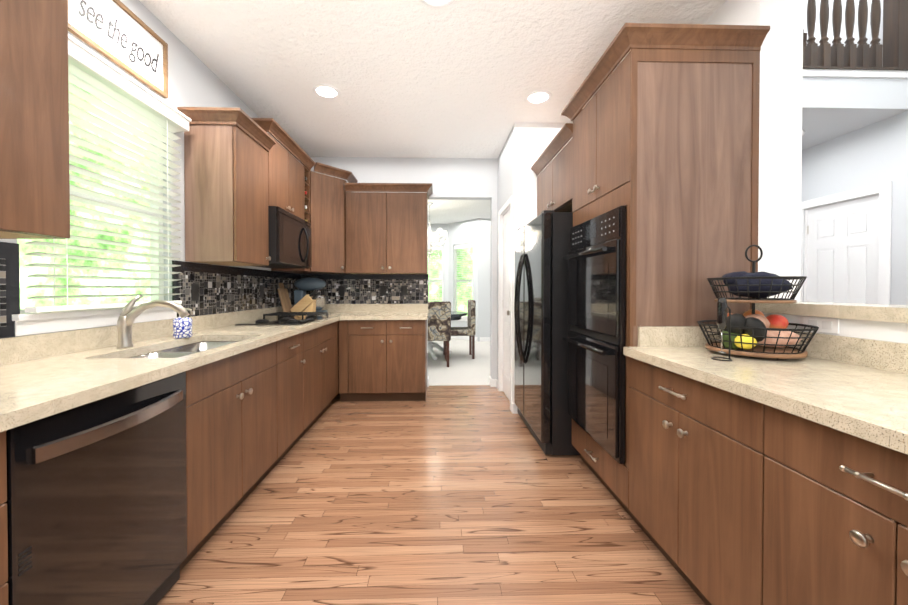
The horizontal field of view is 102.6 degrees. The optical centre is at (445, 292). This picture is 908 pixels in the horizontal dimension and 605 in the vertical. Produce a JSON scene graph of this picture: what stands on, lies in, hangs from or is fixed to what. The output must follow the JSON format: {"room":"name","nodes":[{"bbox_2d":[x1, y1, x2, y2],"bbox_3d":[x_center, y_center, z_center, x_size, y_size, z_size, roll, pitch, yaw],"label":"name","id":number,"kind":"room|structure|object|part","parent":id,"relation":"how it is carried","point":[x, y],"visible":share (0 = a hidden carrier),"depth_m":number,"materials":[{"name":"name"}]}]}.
{"room":"kitchen","nodes":[
{"label":"kitchen","id":0,"kind":"room"},
{"bbox_2d":[0,0,299,336],"bbox_3d":[-1.721,-0.206,1.442,0.120,2.770,6.070,0,1,-2],"label":"wall","id":1,"kind":"structure","parent":0,"point":[194,80],"depth_m":2.31,"materials":[{"name":"grey paint"}]},
{"bbox_2d":[0,242,19,337],"bbox_3d":[-1.613,0.006,-0.066,0.008,0.357,2.947,0,1,-2],"label":"tile backsplash","id":2,"kind":"structure","parent":1,"relation":"attached to","point":[9,252],"depth_m":1.37,"materials":[{"name":"tile"}]},
{"bbox_2d":[0,0,69,238],"bbox_3d":[-1.475,-0.760,0.807,0.325,1.151,0.940,0,1,-2],"label":"upper cabinet","id":3,"kind":"object","parent":1,"relation":"attached to","point":[34,155],"visible":1,"depth_m":1.16,"materials":[{"name":"brown wood"}]},
{"bbox_2d":[12,72,180,335],"bbox_3d":[-1.701,-0.440,1.815,0.130,1.207,0.880,0,1,-2],"label":"window","id":4,"kind":"structure","parent":1,"relation":"in","point":[35,323],"depth_m":1.77,"materials":[{"name":"white"}]},
{"bbox_2d":[25,34,190,312],"bbox_3d":[-1.619,-0.503,1.817,0.080,1.156,0.936,0,1,-2],"label":"window blind","id":5,"kind":"object","parent":4,"relation":"attached to","point":[89,66],"visible":0.73,"depth_m":1.78,"materials":[{"name":"white plastic"}]},
{"bbox_2d":[68,0,167,97],"bbox_3d":[-1.659,-1.315,1.862,0.024,0.320,0.610,0,1,-2],"label":"sign frame","id":6,"kind":"object","parent":1,"relation":"attached to","point":[119,33],"visible":1,"depth_m":1.87,"materials":[{"name":"brown"}]},
{"bbox_2d":[177,107,275,265],"bbox_3d":[-1.494,-0.683,2.546,0.385,0.963,0.522,0,1,-2],"label":"upper cabinet","id":7,"kind":"object","parent":1,"relation":"attached to","point":[226,190],"visible":0.94,"depth_m":2.35,"materials":[{"name":"brown wood"}]},
{"bbox_2d":[172,260,303,317],"bbox_3d":[-1.706,-0.030,3.295,0.008,0.357,2.125,0,1,-2],"label":"tile backsplash","id":8,"kind":"structure","parent":1,"relation":"attached to","point":[223,289],"depth_m":2.80,"materials":[{"name":"tile"}]},
{"bbox_2d":[191,284,198,300],"bbox_3d":[-1.675,-0.001,2.431,0.005,0.115,0.075,0,1,-2],"label":"outlet","id":9,"kind":"object","parent":8,"relation":"attached to","point":[195,292],"depth_m":2.42,"materials":[{"name":"black plastic"}]},
{"bbox_2d":[260,285,263,297],"bbox_3d":[-1.700,-0.011,3.360,0.005,0.115,0.075,0,1,-2],"label":"outlet","id":10,"kind":"object","parent":8,"relation":"attached to","point":[261,286],"depth_m":3.35,"materials":[{"name":"black plastic"}]},
{"bbox_2d":[233,118,309,219],"bbox_3d":[-1.510,-0.999,3.154,0.385,0.643,0.818,0,1,-2],"label":"upper cabinet","id":11,"kind":"object","parent":1,"relation":"attached to","point":[285,179],"visible":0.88,"depth_m":3.08,"materials":[{"name":"brown wood"}]},
{"bbox_2d":[255,206,311,267],"bbox_3d":[-1.478,-0.453,3.190,0.455,0.443,0.747,0,1,-2],"label":"over-the-range microwave","id":12,"kind":"object","parent":11,"relation":"attached to","point":[290,243],"visible":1,"depth_m":3.02,"materials":[{"name":"black metal"}]},
{"bbox_2d":[271,158,315,271],"bbox_3d":[-1.524,-0.770,3.646,0.385,1.112,0.158,0,1,-2],"label":"wall cabinet","id":13,"kind":"object","parent":1,"relation":"attached to","point":[310,164],"visible":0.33,"depth_m":3.66,"materials":[{"name":"brown wood"}]},
{"bbox_2d":[300,157,497,386],"bbox_3d":[0.352,-0.238,4.475,4.430,2.770,0.120,0,1,-2],"label":"wall","id":14,"kind":"structure","parent":0,"point":[462,178],"depth_m":4.39,"materials":[{"name":"grey paint"}]},
{"bbox_2d":[279,162,357,273],"bbox_3d":[-1.389,-0.779,4.046,0.683,1.122,0.626,0,1,-2],"label":"upper cabinet","id":15,"kind":"object","parent":14,"relation":"attached to","point":[328,213],"visible":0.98,"depth_m":3.90,"materials":[{"name":"brown wood"}]},
{"bbox_3d":[-1.264,-0.736,3.904,0.286,1.035,0.301,0,1,-2],"label":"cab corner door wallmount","id":16,"kind":"part","parent":15,"relation":"part of","materials":[{"name":"brown wood"}]},
{"bbox_2d":[304,274,427,303],"bbox_3d":[-0.960,-0.041,4.374,1.498,0.357,0.010,0,1,-2],"label":"tile backsplash","id":17,"kind":"structure","parent":14,"relation":"attached to","point":[359,288],"depth_m":4.37,"materials":[{"name":"tile"}]},
{"bbox_2d":[338,286,344,294],"bbox_3d":[-1.251,-0.022,4.360,0.075,0.115,0.006,0,1,-2],"label":"outlet","id":18,"kind":"object","parent":17,"relation":"attached to","point":[341,289],"depth_m":4.36,"materials":[{"name":"black plastic"}]},
{"bbox_2d":[380,286,385,294],"bbox_3d":[-0.751,-0.022,4.374,0.075,0.115,0.006,0,1,-2],"label":"outlet","id":19,"kind":"object","parent":17,"relation":"attached to","point":[382,288],"depth_m":4.37,"materials":[{"name":"black plastic"}]},
{"bbox_2d":[401,286,406,294],"bbox_3d":[-0.501,-0.022,4.381,0.075,0.115,0.006,0,1,-2],"label":"outlet","id":20,"kind":"object","parent":17,"relation":"attached to","point":[403,288],"depth_m":4.38,"materials":[{"name":"black plastic"}]},
{"bbox_2d":[344,183,432,273],"bbox_3d":[-0.633,-0.710,4.185,0.962,0.983,0.385,0,1,-2],"label":"upper cabinet","id":21,"kind":"object","parent":14,"relation":"attached to","point":[386,228],"visible":1,"depth_m":4.05,"materials":[{"name":"brown wood"}]},
{"bbox_2d":[489,376,497,384],"bbox_3d":[1.151,1.096,4.579,1.214,0.100,0.012,0,1,-2],"label":"baseboard","id":22,"kind":"structure","parent":14,"relation":"attached to","point":[493,382],"depth_m":4.42,"materials":[{"name":"white"}]},
{"bbox_2d":[156,385,705,604],"bbox_3d":[1.059,1.209,1.503,5.920,0.060,6.010,0,1,-2],"label":"floor","id":23,"kind":"structure","parent":0,"point":[460,495],"depth_m":1.83,"materials":[{"name":"brown wood"}]},
{"bbox_2d":[0,431,7,604],"bbox_3d":[-1.310,0.754,0.552,0.643,0.869,0.608,0,1,-2],"label":"base cabinet","id":24,"kind":"object","parent":23,"relation":"on","point":[3,541],"visible":0.85,"depth_m":0.85,"materials":[{"name":"brown wood"}]},
{"bbox_2d":[5,371,186,604],"bbox_3d":[-1.319,0.749,1.163,0.660,0.866,0.604,0,1,-2],"label":"dishwasher","id":25,"kind":"object","parent":23,"relation":"on","point":[96,502],"visible":0.94,"depth_m":1.09,"materials":[{"name":"black metal"}]},
{"bbox_2d":[129,341,276,570],"bbox_3d":[-1.350,0.740,1.888,0.637,0.869,0.838,0,1,-2],"label":"base cabinet","id":26,"kind":"object","parent":23,"relation":"on","point":[231,430],"visible":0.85,"depth_m":1.76,"materials":[{"name":"brown wood"}]},
{"bbox_2d":[266,333,305,475],"bbox_3d":[-1.365,0.733,2.538,0.643,0.869,0.459,0,1,-2],"label":"base cabinet","id":27,"kind":"object","parent":23,"relation":"on","point":[289,357],"visible":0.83,"depth_m":2.51,"materials":[{"name":"brown wood"}]},
{"bbox_2d":[294,321,337,444],"bbox_3d":[-1.402,0.726,3.222,0.605,0.868,0.909,0,1,-2],"label":"base cabinet","id":28,"kind":"object","parent":23,"relation":"on","point":[321,369],"depth_m":3.16,"materials":[{"name":"brown wood"}]},
{"bbox_2d":[338,321,338,391],"bbox_3d":[-1.424,0.717,4.023,0.605,0.868,0.695,0,1,-2],"label":"base cabinet","id":29,"kind":"object","parent":23,"relation":"on","point":[338,321],"depth_m":3.85,"materials":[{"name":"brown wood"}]},
{"bbox_2d":[0,304,343,431],"bbox_3d":[-1.328,0.239,1.421,0.660,0.139,5.898,0,1,-2],"label":"countertop","id":30,"kind":"structure","parent":29,"relation":"on","point":[43,375],"depth_m":1.44,"materials":[{"name":"stone"}]},
{"bbox_2d":[116,294,189,347],"bbox_3d":[-1.436,0.137,1.789,0.309,0.256,0.103,0,1,-2],"label":"faucet","id":31,"kind":"object","parent":30,"relation":"on","point":[126,318],"visible":1,"depth_m":1.76,"materials":[{"name":"silver metal"}]},
{"bbox_2d":[173,308,191,337],"bbox_3d":[-1.521,0.176,2.107,0.097,0.171,0.092,0,1,-2],"label":"soap dispenser","id":32,"kind":"object","parent":30,"relation":"on","point":[182,327],"visible":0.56,"depth_m":2.07,"materials":[{"name":"blue ceramic"}]},
{"bbox_2d":[130,341,238,357],"bbox_3d":[-1.302,0.405,1.865,0.388,0.199,0.760,0,1,-2],"label":"double-bowl sink","id":33,"kind":"object","parent":30,"relation":"in","point":[183,350],"visible":0.08,"depth_m":2.05,"materials":[{"name":"silver metal"}]},
{"bbox_2d":[235,312,329,324],"bbox_3d":[-1.394,0.223,3.221,0.520,0.053,0.760,0,1,-2],"label":"cooktop","id":34,"kind":"object","parent":30,"relation":"in","point":[291,318],"visible":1,"depth_m":3.24,"materials":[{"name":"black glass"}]},
{"bbox_2d":[277,283,291,311],"bbox_3d":[-1.641,0.072,3.713,0.102,0.342,0.200,0,1,-2],"label":"cutting board","id":35,"kind":"object","parent":30,"relation":"on","point":[284,298],"visible":0.81,"depth_m":3.68,"materials":[{"name":"brown wood"}]},
{"bbox_2d":[290,289,320,311],"bbox_3d":[-1.427,0.105,3.719,0.294,0.278,0.100,0,1,-2],"label":"knife block","id":36,"kind":"object","parent":30,"relation":"on","point":[307,303],"visible":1,"depth_m":3.67,"materials":[{"name":"brown wood"}]},
{"bbox_2d":[294,275,327,311],"bbox_3d":[-1.523,0.019,4.086,0.360,0.442,0.224,0,1,-2],"label":"stand mixer","id":37,"kind":"object","parent":30,"relation":"on","point":[311,283],"visible":0.69,"depth_m":4.03,"materials":[{"name":"blue metal"}]},
{"bbox_2d":[339,320,426,401],"bbox_3d":[-0.669,0.717,4.071,0.902,0.869,0.643,0,1,-2],"label":"base cabinet","id":38,"kind":"object","parent":23,"relation":"on","point":[382,360],"visible":1,"depth_m":3.79,"materials":[{"name":"brown wood"}]},
{"bbox_2d":[344,304,427,319],"bbox_3d":[-0.637,0.211,4.071,0.868,0.139,0.638,0,1,-2],"label":"countertop","id":39,"kind":"structure","parent":38,"relation":"on","point":[351,311],"depth_m":4.35,"materials":[{"name":"stone"}]},
{"bbox_2d":[514,210,580,454],"bbox_3d":[1.042,0.279,3.011,0.906,1.728,0.900,0,1,-2],"label":"refrigerator","id":40,"kind":"object","parent":23,"relation":"on","point":[542,250],"visible":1,"depth_m":2.56,"materials":[{"name":"black metal"}]},
{"bbox_2d":[561,23,769,529],"bbox_3d":[1.179,-0.049,2.166,0.698,2.442,0.875,0,1,-2],"label":"tall cabinet","id":41,"kind":"object","parent":23,"relation":"on","point":[665,119],"visible":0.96,"depth_m":1.79,"materials":[{"name":"brown wood"}]},
{"bbox_2d":[563,206,625,463],"bbox_3d":[0.844,0.212,2.160,0.100,1.300,0.675,0,1,-2],"label":"double wall oven","id":42,"kind":"object","parent":41,"relation":"in","point":[595,257],"visible":1,"depth_m":2.01,"materials":[{"name":"black metal"}]},
{"bbox_3d":[1.220,-0.510,1.781,0.638,1.348,0.006,0,1,-2],"label":"trim","id":43,"kind":"part","parent":41,"relation":"part of","materials":[{"name":"brown wood"}]},
{"bbox_2d":[629,357,765,604],"bbox_3d":[1.210,0.745,1.432,0.673,0.869,0.729,0,1,-2],"label":"base cabinet","id":44,"kind":"object","parent":23,"relation":"on","point":[696,477],"visible":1,"depth_m":1.30,"materials":[{"name":"brown wood"}]},
{"bbox_2d":[763,405,907,604],"bbox_3d":[1.229,0.752,0.762,0.673,0.869,0.609,0,1,-2],"label":"base cabinet","id":45,"kind":"object","parent":23,"relation":"on","point":[835,530],"visible":1,"depth_m":0.88,"materials":[{"name":"brown wood"}]},
{"bbox_3d":[1.274,0.770,-0.877,0.673,0.869,1.149,0,1,-2],"label":"base cabinet","id":46,"kind":"object","parent":23,"relation":"on","visible":0},
{"bbox_2d":[623,326,907,454],"bbox_3d":[1.249,0.252,0.167,0.668,0.139,3.248,0,1,-2],"label":"countertop","id":47,"kind":"structure","parent":46,"relation":"on","point":[855,386],"depth_m":1.21,"materials":[{"name":"stone"}]},
{"bbox_2d":[711,297,731,360],"bbox_3d":[1.100,0.143,1.448,0.070,0.250,0.070,0,1,-2],"label":"milk frother","id":48,"kind":"object","parent":47,"relation":"on","point":[722,305],"visible":1,"depth_m":1.44,"materials":[{"name":"black metal"}]},
{"bbox_2d":[697,245,818,359],"bbox_3d":[1.332,0.030,1.573,0.400,0.472,0.400,0,1,-2],"label":"fruit basket","id":49,"kind":"object","parent":47,"relation":"on","point":[756,333],"visible":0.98,"depth_m":1.50,"materials":[{"name":"black metal"}]},
{"bbox_2d":[139,0,725,223],"bbox_3d":[-0.015,-1.666,3.789,5.200,0.100,10.700,0,1,-2],"label":"ceiling","id":50,"kind":"structure","parent":0,"point":[421,79],"depth_m":2.52,"materials":[{"name":"white paint"}]},
{"bbox_2d":[312,84,339,98],"bbox_3d":[-0.951,-1.601,2.904,0.214,0.010,0.214,0,1,-2],"label":"recessed light","id":51,"kind":"object","parent":50,"relation":"in","point":[326,91],"visible":0.94,"depth_m":2.90,"materials":[{"name":"white"}]},
{"bbox_2d":[421,0,454,7],"bbox_3d":[-0.044,-1.590,1.929,0.214,0.010,0.214,0,1,-2],"label":"recessed light","id":52,"kind":"object","parent":50,"relation":"in","point":[437,3],"visible":1,"depth_m":2.00,"materials":[{"name":"white"}]},
{"bbox_2d":[428,202,447,256],"bbox_3d":[-0.295,-1.146,6.688,0.679,0.999,0.661,0,1,-2],"label":"chandelier","id":53,"kind":"object","parent":50,"relation":"hanging from","point":[440,232],"visible":0.65,"depth_m":6.67,"materials":[{"name":"silver metal"}]},
{"bbox_2d":[525,90,551,103],"bbox_3d":[0.762,-1.602,2.991,0.214,0.010,0.214,0,1,-2],"label":"recessed light","id":54,"kind":"object","parent":50,"relation":"in","point":[539,97],"visible":0.96,"depth_m":2.99,"materials":[{"name":"white plastic"}]},
{"bbox_2d":[428,224,447,300],"bbox_3d":[-1.345,-0.285,8.880,2.820,2.770,0.120,0,1,-2],"label":"wall","id":55,"kind":"structure","parent":0,"point":[435,227],"depth_m":8.85,"materials":[{"name":"grey paint"}]},
{"bbox_2d":[428,245,442,300],"bbox_3d":[-0.286,-0.275,8.919,0.458,1.748,0.050,0,1,-2],"label":"window","id":56,"kind":"structure","parent":55,"relation":"in","point":[442,272],"depth_m":8.90,"materials":[{"name":"white"}]},
{"bbox_2d":[428,247,441,300],"bbox_3d":[-0.284,-0.270,8.855,0.386,1.681,0.072,0,1,-2],"label":"window blind","id":57,"kind":"object","parent":56,"relation":"attached to","point":[438,270],"visible":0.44,"depth_m":8.85,"materials":[{"name":"white plastic"}]},
{"bbox_2d":[428,338,489,385],"bbox_3d":[-0.098,1.150,6.823,5.200,0.064,4.690,0,1,-2],"label":"floor","id":58,"kind":"structure","parent":0,"point":[464,368],"depth_m":5.63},
{"bbox_2d":[428,301,450,366],"bbox_3d":[-0.168,0.633,5.750,0.480,1.000,0.540,0,1,-2],"label":"dining chair","id":59,"kind":"object","parent":58,"relation":"on","point":[439,320],"visible":0.56,"depth_m":5.48,"materials":[{"name":"fabric"}]},
{"bbox_2d":[428,311,466,359],"bbox_3d":[-0.338,0.742,6.477,1.439,0.763,1.120,0,1,-2],"label":"dining table","id":60,"kind":"object","parent":58,"relation":"on","point":[456,315],"visible":0.25,"depth_m":6.28,"materials":[{"name":"grey paint"}]},
{"bbox_2d":[443,299,475,358],"bbox_3d":[0.221,0.627,6.332,0.553,1.000,0.495,0,1,-2],"label":"dining chair","id":61,"kind":"object","parent":58,"relation":"on","point":[470,330],"visible":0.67,"depth_m":6.13,"materials":[{"name":"fabric"}]},
{"bbox_2d":[448,219,477,336],"bbox_3d":[0.439,-0.281,8.559,0.120,2.770,0.948,-1,1,-44],"label":"wall","id":62,"kind":"structure","parent":0,"point":[463,232],"depth_m":8.51,"materials":[{"name":"grey paint"}]},
{"bbox_2d":[454,243,472,320],"bbox_3d":[0.417,-0.242,8.539,0.130,1.807,0.728,-1,1,-44],"label":"window","id":63,"kind":"structure","parent":62,"relation":"in","point":[455,291],"depth_m":8.74,"materials":[{"name":"white"}]},
{"bbox_2d":[453,244,472,316],"bbox_3d":[0.400,-0.267,8.522,0.072,1.681,0.554,-1,1,-44],"label":"window blind","id":64,"kind":"object","parent":63,"relation":"attached to","point":[464,247],"visible":0.81,"depth_m":8.51,"materials":[{"name":"white plastic"}]},
{"bbox_2d":[451,336,477,340],"bbox_3d":[0.391,1.052,8.527,0.012,0.095,0.928,-1,1,-44],"label":"baseboard","id":65,"kind":"structure","parent":62,"relation":"attached to","point":[464,337],"depth_m":8.49,"materials":[{"name":"white"}]},
{"bbox_2d":[478,218,489,340],"bbox_3d":[1.593,-0.278,8.260,1.740,2.770,0.120,0,1,-2],"label":"wall","id":66,"kind":"structure","parent":0,"point":[483,277],"depth_m":8.18,"materials":[{"name":"grey paint"}]},
{"bbox_2d":[480,337,489,340],"bbox_3d":[1.545,1.054,8.205,1.560,0.095,0.012,0,1,-2],"label":"baseboard","id":67,"kind":"structure","parent":66,"relation":"attached to","point":[481,338],"depth_m":8.18,"materials":[{"name":"white"}]},
{"bbox_2d":[497,127,512,401],"bbox_3d":[0.700,-0.233,3.979,0.120,2.770,0.890,0,1,-2],"label":"wall","id":68,"kind":"structure","parent":0,"point":[505,179],"depth_m":3.96,"materials":[{"name":"grey paint"}]},
{"bbox_2d":[498,196,512,409],"bbox_3d":[0.694,0.104,3.908,0.134,2.098,0.736,0,1,-2],"label":"door frame","id":69,"kind":"structure","parent":68,"relation":"attached to","point":[509,203],"depth_m":4.21,"materials":[{"name":"white wood"}]},
{"bbox_2d":[503,209,509,400],"bbox_3d":[0.657,0.131,3.907,0.101,2.029,0.614,0,1,-2],"label":"pantry door","id":70,"kind":"structure","parent":68,"relation":"in","point":[506,303],"depth_m":4.01,"materials":[{"name":"white wood"}]},
{"bbox_2d":[513,122,572,413],"bbox_3d":[1.183,-0.228,3.510,1.060,2.770,0.075,0,1,-2],"label":"wall","id":71,"kind":"structure","parent":0,"point":[532,141],"depth_m":3.45,"materials":[{"name":"white paint"}]},
{"bbox_2d":[531,123,572,215],"bbox_3d":[1.162,-0.923,2.998,0.686,0.513,0.923,0,1,-2],"label":"upper cabinet","id":72,"kind":"object","parent":71,"relation":"attached to","point":[554,183],"visible":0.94,"depth_m":2.87,"materials":[{"name":"brown wood"}]},
{"bbox_2d":[703,0,802,301],"bbox_3d":[1.627,-1.583,2.627,0.220,5.500,1.685,0,1,-2],"label":"wall column","id":73,"kind":"structure","parent":0,"point":[780,143],"depth_m":1.79,"materials":[{"name":"white paint"}]},
{"bbox_2d":[763,313,907,342],"bbox_3d":[1.656,0.654,0.158,0.140,1.078,3.300,0,1,-2],"label":"wall","id":74,"kind":"structure","parent":0,"point":[884,331],"depth_m":1.34,"materials":[{"name":"white paint"}]},
{"bbox_2d":[803,316,838,333],"bbox_3d":[1.545,0.134,1.500,0.008,0.060,0.140,0,1,-2],"label":"outlet","id":75,"kind":"object","parent":74,"relation":"attached to","point":[827,325],"visible":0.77,"depth_m":1.48,"materials":[{"name":"white plastic"}]},
{"bbox_2d":[755,302,907,322],"bbox_3d":[1.705,0.088,0.178,0.300,0.050,3.248,0,1,-2],"label":"bar ledge","id":76,"kind":"object","parent":74,"relation":"on","point":[882,312],"visible":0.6,"depth_m":1.41,"materials":[{"name":"stone"}]},
{"bbox_2d":[801,0,907,304],"bbox_3d":[3.922,-1.586,2.848,0.120,5.500,8.600,0,1,-2],"label":"wall","id":77,"kind":"structure","parent":0,"point":[873,154],"depth_m":3.30,"materials":[{"name":"grey paint"}]},
{"bbox_2d":[806,195,878,303],"bbox_3d":[3.858,0.134,3.565,0.101,2.029,0.654,0,1,-2],"label":"hall door","id":78,"kind":"structure","parent":77,"relation":"in","point":[842,250],"depth_m":3.53,"materials":[{"name":"white wood"}]},
{"bbox_2d":[800,181,891,303],"bbox_3d":[3.894,0.094,3.565,0.134,2.125,0.830,0,1,-2],"label":"door frame","id":79,"kind":"structure","parent":77,"relation":"attached to","point":[884,190],"depth_m":3.21,"materials":[{"name":"white"}]},
{"bbox_2d":[802,66,907,149],"bbox_3d":[2.739,-1.698,4.970,2.130,0.320,4.050,0,1,-2],"label":"ceiling","id":80,"kind":"structure","parent":0,"point":[837,101],"depth_m":3.00,"materials":[{"name":"white paint"}]},
{"bbox_2d":[803,0,907,67],"bbox_3d":[2.796,-2.365,3.199,2.107,1.049,0.500,0,1,-2],"label":"rail","id":81,"kind":"object","parent":80,"relation":"on","point":[863,53],"visible":0.38,"depth_m":3.00,"materials":[{"name":"brown wood"}]},
{"label":"outside","id":82,"kind":"structure","parent":0,"visible":0},
{"bbox_2d":[428,245,472,315],"bbox_3d":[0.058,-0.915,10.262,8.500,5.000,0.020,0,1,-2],"label":"garden","id":83,"kind":"object","parent":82,"point":[464,303],"depth_m":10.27,"materials":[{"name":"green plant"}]},
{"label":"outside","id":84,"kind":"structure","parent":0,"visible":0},
{"bbox_2d":[17,82,150,308],"bbox_3d":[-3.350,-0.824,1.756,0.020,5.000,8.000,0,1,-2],"label":"window","id":85,"kind":"structure","parent":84,"point":[26,283],"depth_m":3.49,"materials":[{"name":"glass"}]}
]}

